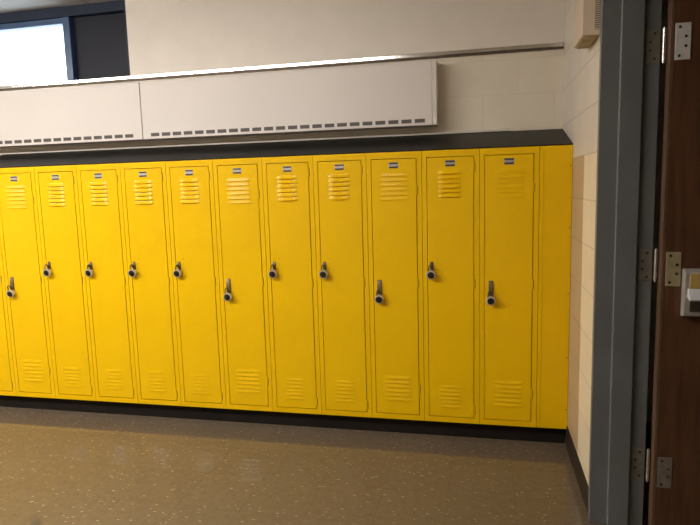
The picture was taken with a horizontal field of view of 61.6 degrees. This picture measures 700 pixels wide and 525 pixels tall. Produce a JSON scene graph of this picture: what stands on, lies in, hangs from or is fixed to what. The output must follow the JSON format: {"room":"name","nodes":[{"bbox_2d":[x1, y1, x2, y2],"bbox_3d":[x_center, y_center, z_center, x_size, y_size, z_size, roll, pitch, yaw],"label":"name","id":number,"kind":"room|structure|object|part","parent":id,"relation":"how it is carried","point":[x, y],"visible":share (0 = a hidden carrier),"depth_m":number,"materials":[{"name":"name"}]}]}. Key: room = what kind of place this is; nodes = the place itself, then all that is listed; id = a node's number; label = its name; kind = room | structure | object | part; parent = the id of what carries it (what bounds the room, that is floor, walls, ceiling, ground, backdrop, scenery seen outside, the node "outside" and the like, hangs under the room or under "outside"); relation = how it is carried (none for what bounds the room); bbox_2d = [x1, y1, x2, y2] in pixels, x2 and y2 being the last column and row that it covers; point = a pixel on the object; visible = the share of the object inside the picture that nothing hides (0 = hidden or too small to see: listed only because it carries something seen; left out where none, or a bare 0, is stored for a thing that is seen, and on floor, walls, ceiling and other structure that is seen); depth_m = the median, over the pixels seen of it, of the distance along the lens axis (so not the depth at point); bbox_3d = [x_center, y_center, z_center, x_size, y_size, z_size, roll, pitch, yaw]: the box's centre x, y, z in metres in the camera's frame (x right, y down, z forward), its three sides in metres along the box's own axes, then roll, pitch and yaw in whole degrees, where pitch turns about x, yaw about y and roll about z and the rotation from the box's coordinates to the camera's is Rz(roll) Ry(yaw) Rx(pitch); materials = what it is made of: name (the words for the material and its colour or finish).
{"room":"school corridor","nodes":[
{"label":"school corridor","id":0,"kind":"room"},
{"bbox_2d":[0,0,116,12],"bbox_3d":[-1.309,-1.405,0.779,9.400,0.100,6.430,0,7,13],"label":"ceiling","id":1,"kind":"structure","parent":0,"point":[6,6],"depth_m":3.95,"materials":[{"name":"tile"}]},
{"bbox_2d":[0,406,651,524],"bbox_3d":[-1.231,1.391,1.137,9.400,0.100,6.430,0,7,13],"label":"floor","id":2,"kind":"structure","parent":0,"point":[58,467],"depth_m":2.98,"materials":[{"name":"tile"}]},
{"bbox_2d":[0,240,16,395],"bbox_3d":[-2.389,0.125,4.096,0.304,1.524,0.426,0,7,13],"label":"locker","id":3,"kind":"object","parent":2,"relation":"on","point":[7,377],"visible":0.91,"depth_m":3.94,"materials":[{"name":"yellow metal"}]},
{"bbox_3d":[-2.428,0.150,3.922,0.248,1.453,0.018,0,7,13],"label":"door","id":4,"kind":"part","parent":3,"relation":"part of","materials":[{"name":"yellow metal"}]},
{"bbox_2d":[0,129,572,167],"bbox_3d":[-0.684,-0.692,3.626,3.836,0.118,0.431,0,7,13],"label":"locker top","id":5,"kind":"object","parent":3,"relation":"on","point":[544,137],"visible":0.7,"depth_m":3.52,"materials":[{"name":"black paint"}]},
{"bbox_2d":[0,167,55,397],"bbox_3d":[-2.090,0.125,4.029,0.304,1.524,0.424,0,7,13],"label":"locker","id":6,"kind":"object","parent":2,"relation":"on","point":[20,238],"visible":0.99,"depth_m":3.84,"materials":[{"name":"yellow metal"}]},
{"bbox_2d":[6,285,14,296],"bbox_3d":[-2.225,0.189,3.846,0.049,0.082,0.044,0,7,12],"label":"padlock","id":7,"kind":"object","parent":6,"relation":"hanging from","point":[10,293],"visible":1,"depth_m":3.84,"materials":[{"name":"metal"}]},
{"bbox_2d":[34,165,95,400],"bbox_3d":[-1.791,0.125,3.961,0.304,1.524,0.426,0,7,13],"label":"locker","id":8,"kind":"object","parent":2,"relation":"on","point":[57,194],"visible":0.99,"depth_m":3.77,"materials":[{"name":"yellow metal"}]},
{"bbox_2d":[43,264,51,276],"bbox_3d":[-1.944,0.050,3.765,0.050,0.082,0.043,0,7,13],"label":"padlock","id":9,"kind":"object","parent":8,"relation":"hanging from","point":[47,272],"visible":1,"depth_m":3.76,"materials":[{"name":"metal"}]},
{"bbox_2d":[76,163,137,402],"bbox_3d":[-1.493,0.126,3.893,0.304,1.524,0.426,0,7,13],"label":"locker","id":10,"kind":"object","parent":2,"relation":"on","point":[99,185],"visible":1,"depth_m":3.71,"materials":[{"name":"yellow metal"}]},
{"bbox_2d":[85,264,93,276],"bbox_3d":[-1.646,0.051,3.697,0.050,0.081,0.043,0,8,15],"label":"padlock","id":11,"kind":"object","parent":10,"relation":"hanging from","point":[89,272],"visible":1,"depth_m":3.69,"materials":[{"name":"metal"}]},
{"bbox_2d":[120,161,180,405],"bbox_3d":[-1.194,0.126,3.825,0.304,1.524,0.426,0,7,13],"label":"locker","id":12,"kind":"object","parent":2,"relation":"on","point":[144,184],"visible":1,"depth_m":3.64,"materials":[{"name":"yellow metal"}]},
{"bbox_2d":[128,264,136,276],"bbox_3d":[-1.347,0.051,3.629,0.050,0.082,0.042,0,7,12],"label":"padlock","id":13,"kind":"object","parent":12,"relation":"hanging from","point":[132,272],"visible":1,"depth_m":3.62,"materials":[{"name":"metal"}]},
{"bbox_2d":[165,160,225,408],"bbox_3d":[-0.896,0.126,3.758,0.304,1.524,0.426,0,7,13],"label":"locker","id":14,"kind":"object","parent":2,"relation":"on","point":[190,183],"visible":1,"depth_m":3.57,"materials":[{"name":"yellow metal"}]},
{"bbox_2d":[173,264,181,277],"bbox_3d":[-1.049,0.051,3.562,0.050,0.082,0.043,0,8,15],"label":"padlock","id":15,"kind":"object","parent":14,"relation":"hanging from","point":[177,273],"visible":1,"depth_m":3.55,"materials":[{"name":"metal"}]},
{"bbox_2d":[212,158,272,410],"bbox_3d":[-0.597,0.127,3.691,0.304,1.524,0.424,0,7,13],"label":"locker","id":16,"kind":"object","parent":2,"relation":"on","point":[238,182],"visible":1,"depth_m":3.50,"materials":[{"name":"yellow metal"}]},
{"bbox_2d":[223,288,231,300],"bbox_3d":[-0.733,0.190,3.508,0.049,0.082,0.042,0,7,12],"label":"padlock","id":17,"kind":"object","parent":16,"relation":"hanging from","point":[227,296],"visible":1,"depth_m":3.50,"materials":[{"name":"metal"}]},
{"bbox_2d":[0,395,564,442],"bbox_3d":[-0.641,0.927,3.842,3.829,0.100,0.360,0,7,13],"label":"plinth","id":18,"kind":"object","parent":2,"relation":"on","point":[553,435],"visible":0.23,"depth_m":3.59,"materials":[{"name":"black rubber"}]},
{"bbox_2d":[262,155,321,413],"bbox_3d":[-0.298,0.127,3.622,0.304,1.524,0.426,0,7,13],"label":"locker","id":19,"kind":"object","parent":2,"relation":"on","point":[288,181],"visible":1,"depth_m":3.44,"materials":[{"name":"yellow metal"}]},
{"bbox_2d":[268,264,276,277],"bbox_3d":[-0.452,0.052,3.426,0.050,0.082,0.042,0,7,13],"label":"padlock","id":20,"kind":"object","parent":19,"relation":"hanging from","point":[272,273],"visible":1,"depth_m":3.42,"materials":[{"name":"metal"}]},
{"bbox_2d":[313,153,371,416],"bbox_3d":[0.000,0.127,3.555,0.304,1.524,0.426,0,7,13],"label":"locker","id":21,"kind":"object","parent":2,"relation":"on","point":[340,180],"visible":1,"depth_m":3.37,"materials":[{"name":"yellow metal"}]},
{"bbox_2d":[319,265,327,278],"bbox_3d":[-0.153,0.052,3.359,0.050,0.082,0.042,0,8,15],"label":"padlock","id":22,"kind":"object","parent":21,"relation":"hanging from","point":[323,274],"visible":1,"depth_m":3.35,"materials":[{"name":"metal"}]},
{"bbox_3d":[-0.060,-0.533,3.284,0.052,0.033,0.002,0,7,13],"label":"number plate","id":23,"kind":"part","parent":21,"relation":"part of","materials":[{"name":"metal"}]},
{"bbox_2d":[366,151,424,420],"bbox_3d":[0.299,0.128,3.488,0.304,1.524,0.424,0,7,13],"label":"locker","id":24,"kind":"object","parent":2,"relation":"on","point":[394,179],"visible":0.99,"depth_m":3.30,"materials":[{"name":"yellow metal"}]},
{"bbox_2d":[375,289,383,303],"bbox_3d":[0.163,0.191,3.305,0.050,0.082,0.043,0,7,12],"label":"padlock","id":25,"kind":"object","parent":24,"relation":"hanging from","point":[379,299],"visible":1,"depth_m":3.30,"materials":[{"name":"metal"}]},
{"bbox_3d":[0.238,-0.532,3.217,0.052,0.033,0.002,0,7,13],"label":"number plate","id":26,"kind":"part","parent":24,"relation":"part of","materials":[{"name":"metal"}]},
{"bbox_2d":[422,149,479,423],"bbox_3d":[0.597,0.128,3.420,0.304,1.524,0.426,0,7,13],"label":"locker","id":27,"kind":"object","parent":2,"relation":"on","point":[450,178],"visible":1,"depth_m":3.23,"materials":[{"name":"yellow metal"}]},
{"bbox_2d":[426,265,435,278],"bbox_3d":[0.444,0.053,3.224,0.049,0.082,0.043,0,7,12],"label":"padlock","id":28,"kind":"object","parent":27,"relation":"hanging from","point":[430,274],"visible":1,"depth_m":3.21,"materials":[{"name":"metal"}]},
{"bbox_3d":[0.537,-0.532,3.149,0.052,0.033,0.002,0,7,13],"label":"number plate","id":29,"kind":"part","parent":27,"relation":"part of","materials":[{"name":"metal"}]},
{"bbox_2d":[479,146,539,426],"bbox_3d":[0.896,0.128,3.353,0.304,1.524,0.424,0,7,13],"label":"locker","id":30,"kind":"object","parent":2,"relation":"on","point":[509,176],"visible":0.98,"depth_m":3.17,"materials":[{"name":"yellow metal"}]},
{"bbox_2d":[486,291,495,305],"bbox_3d":[0.760,0.192,3.170,0.050,0.082,0.043,0,7,12],"label":"padlock","id":31,"kind":"object","parent":30,"relation":"hanging from","point":[490,300],"visible":1,"depth_m":3.16,"materials":[{"name":"metal"}]},
{"bbox_2d":[536,145,572,428],"bbox_3d":[1.095,0.146,3.167,0.160,1.524,0.100,0,7,13],"label":"filler panel","id":32,"kind":"object","parent":2,"relation":"on","point":[555,170],"visible":0.98,"depth_m":3.12,"materials":[{"name":"yellow metal"}]},
{"bbox_2d":[0,0,668,421],"bbox_3d":[-0.587,-0.412,3.970,9.400,2.720,0.200,0,7,13],"label":"wall","id":33,"kind":"structure","parent":0,"point":[515,91],"depth_m":3.54,"materials":[{"name":"beige paint"}]},
{"bbox_2d":[0,82,151,147],"bbox_3d":[-2.803,-1.003,4.226,2.964,0.369,0.120,0,7,13],"label":"radiator cover","id":34,"kind":"object","parent":33,"relation":"attached to","point":[105,113],"depth_m":3.96,"materials":[{"name":"beige metal"}]},
{"bbox_2d":[0,128,508,154],"bbox_3d":[-2.035,-0.788,4.138,6.100,0.016,0.012,0,7,13],"label":"trim","id":35,"kind":"structure","parent":33,"relation":"attached to","point":[503,129],"depth_m":3.79,"materials":[{"name":"grey metal"}]},
{"bbox_2d":[0,0,563,90],"bbox_3d":[-1.903,-1.490,4.054,6.394,0.530,0.103,0,7,13],"label":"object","id":36,"kind":"structure","parent":33,"relation":"in","point":[95,37],"depth_m":4.02,"materials":[{"name":"blue metal"}]},
{"bbox_3d":[-2.458,-1.669,4.178,1.001,0.040,0.061,0,7,13],"label":"sash rail","id":37,"kind":"part","parent":36,"relation":"part of","materials":[{"name":"blue metal"}]},
{"bbox_3d":[-1.700,-1.479,4.047,0.430,0.429,0.024,0,7,13],"label":"infill panel","id":38,"kind":"part","parent":36,"relation":"part of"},
{"bbox_2d":[139,59,437,140],"bbox_3d":[-0.417,-0.999,3.686,1.917,0.370,0.120,0,7,13],"label":"radiator cover","id":39,"kind":"object","parent":33,"relation":"attached to","point":[400,94],"depth_m":3.61,"materials":[{"name":"beige metal"}]},
{"bbox_2d":[563,0,600,485],"bbox_3d":[0.677,-0.005,0.517,0.192,2.720,6.030,0,7,13],"label":"wall","id":40,"kind":"structure","parent":0,"point":[581,66],"depth_m":2.75,"materials":[{"name":"beige paint"}]},
{"bbox_2d":[566,426,588,512],"bbox_3d":[1.102,0.996,2.846,0.006,0.120,0.737,0,7,13],"label":"baseboard","id":41,"kind":"structure","parent":40,"relation":"attached to","point":[581,479],"depth_m":2.83,"materials":[{"name":"plastic"}]},
{"bbox_2d":[574,0,600,48],"bbox_3d":[0.975,-1.106,2.412,0.066,0.394,0.228,0,7,13],"label":"wall box","id":42,"kind":"object","parent":40,"relation":"attached to","point":[587,12],"visible":1,"depth_m":2.33,"materials":[{"name":"beige plastic"}]},
{"bbox_3d":[0.983,-0.914,2.438,0.050,0.006,0.205,0,7,13],"label":"plate","id":43,"kind":"part","parent":42,"relation":"part of","materials":[{"name":"beige plastic"}]},
{"bbox_2d":[595,0,599,27],"bbox_3d":[0.973,-1.100,2.300,0.018,0.358,0.006,0,7,13],"label":"grille","id":44,"kind":"object","parent":42,"relation":"attached to","point":[597,2],"depth_m":2.31,"materials":[{"name":"beige plastic"}]},
{"bbox_2d":[588,0,666,524],"bbox_3d":[0.958,0.095,1.727,0.225,2.200,1.308,0,7,13],"label":"door frame","id":45,"kind":"structure","parent":40,"relation":"attached to","point":[630,30],"depth_m":2.32,"materials":[{"name":"grey paint"}]},
{"bbox_2d":[648,0,699,524],"bbox_3d":[1.781,0.049,2.117,1.202,2.123,0.110,0,7,13],"label":"door","id":46,"kind":"structure","parent":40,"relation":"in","point":[674,487],"depth_m":2.25,"materials":[{"name":"brown wood"}]},
{"bbox_3d":[1.260,0.841,2.351,0.052,0.128,0.005,0,7,13],"label":"screw plate","id":47,"kind":"part","parent":46,"relation":"part of","materials":[{"name":"silver metal"}]},
{"bbox_3d":[1.237,0.025,2.247,0.052,0.132,0.005,0,7,13],"label":"screw plate","id":48,"kind":"part","parent":46,"relation":"part of","materials":[{"name":"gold metal"}]},
{"bbox_3d":[1.214,-0.807,2.140,0.052,0.130,0.005,0,7,13],"label":"screw plate","id":49,"kind":"part","parent":46,"relation":"part of","materials":[{"name":"silver metal"}]}
]}

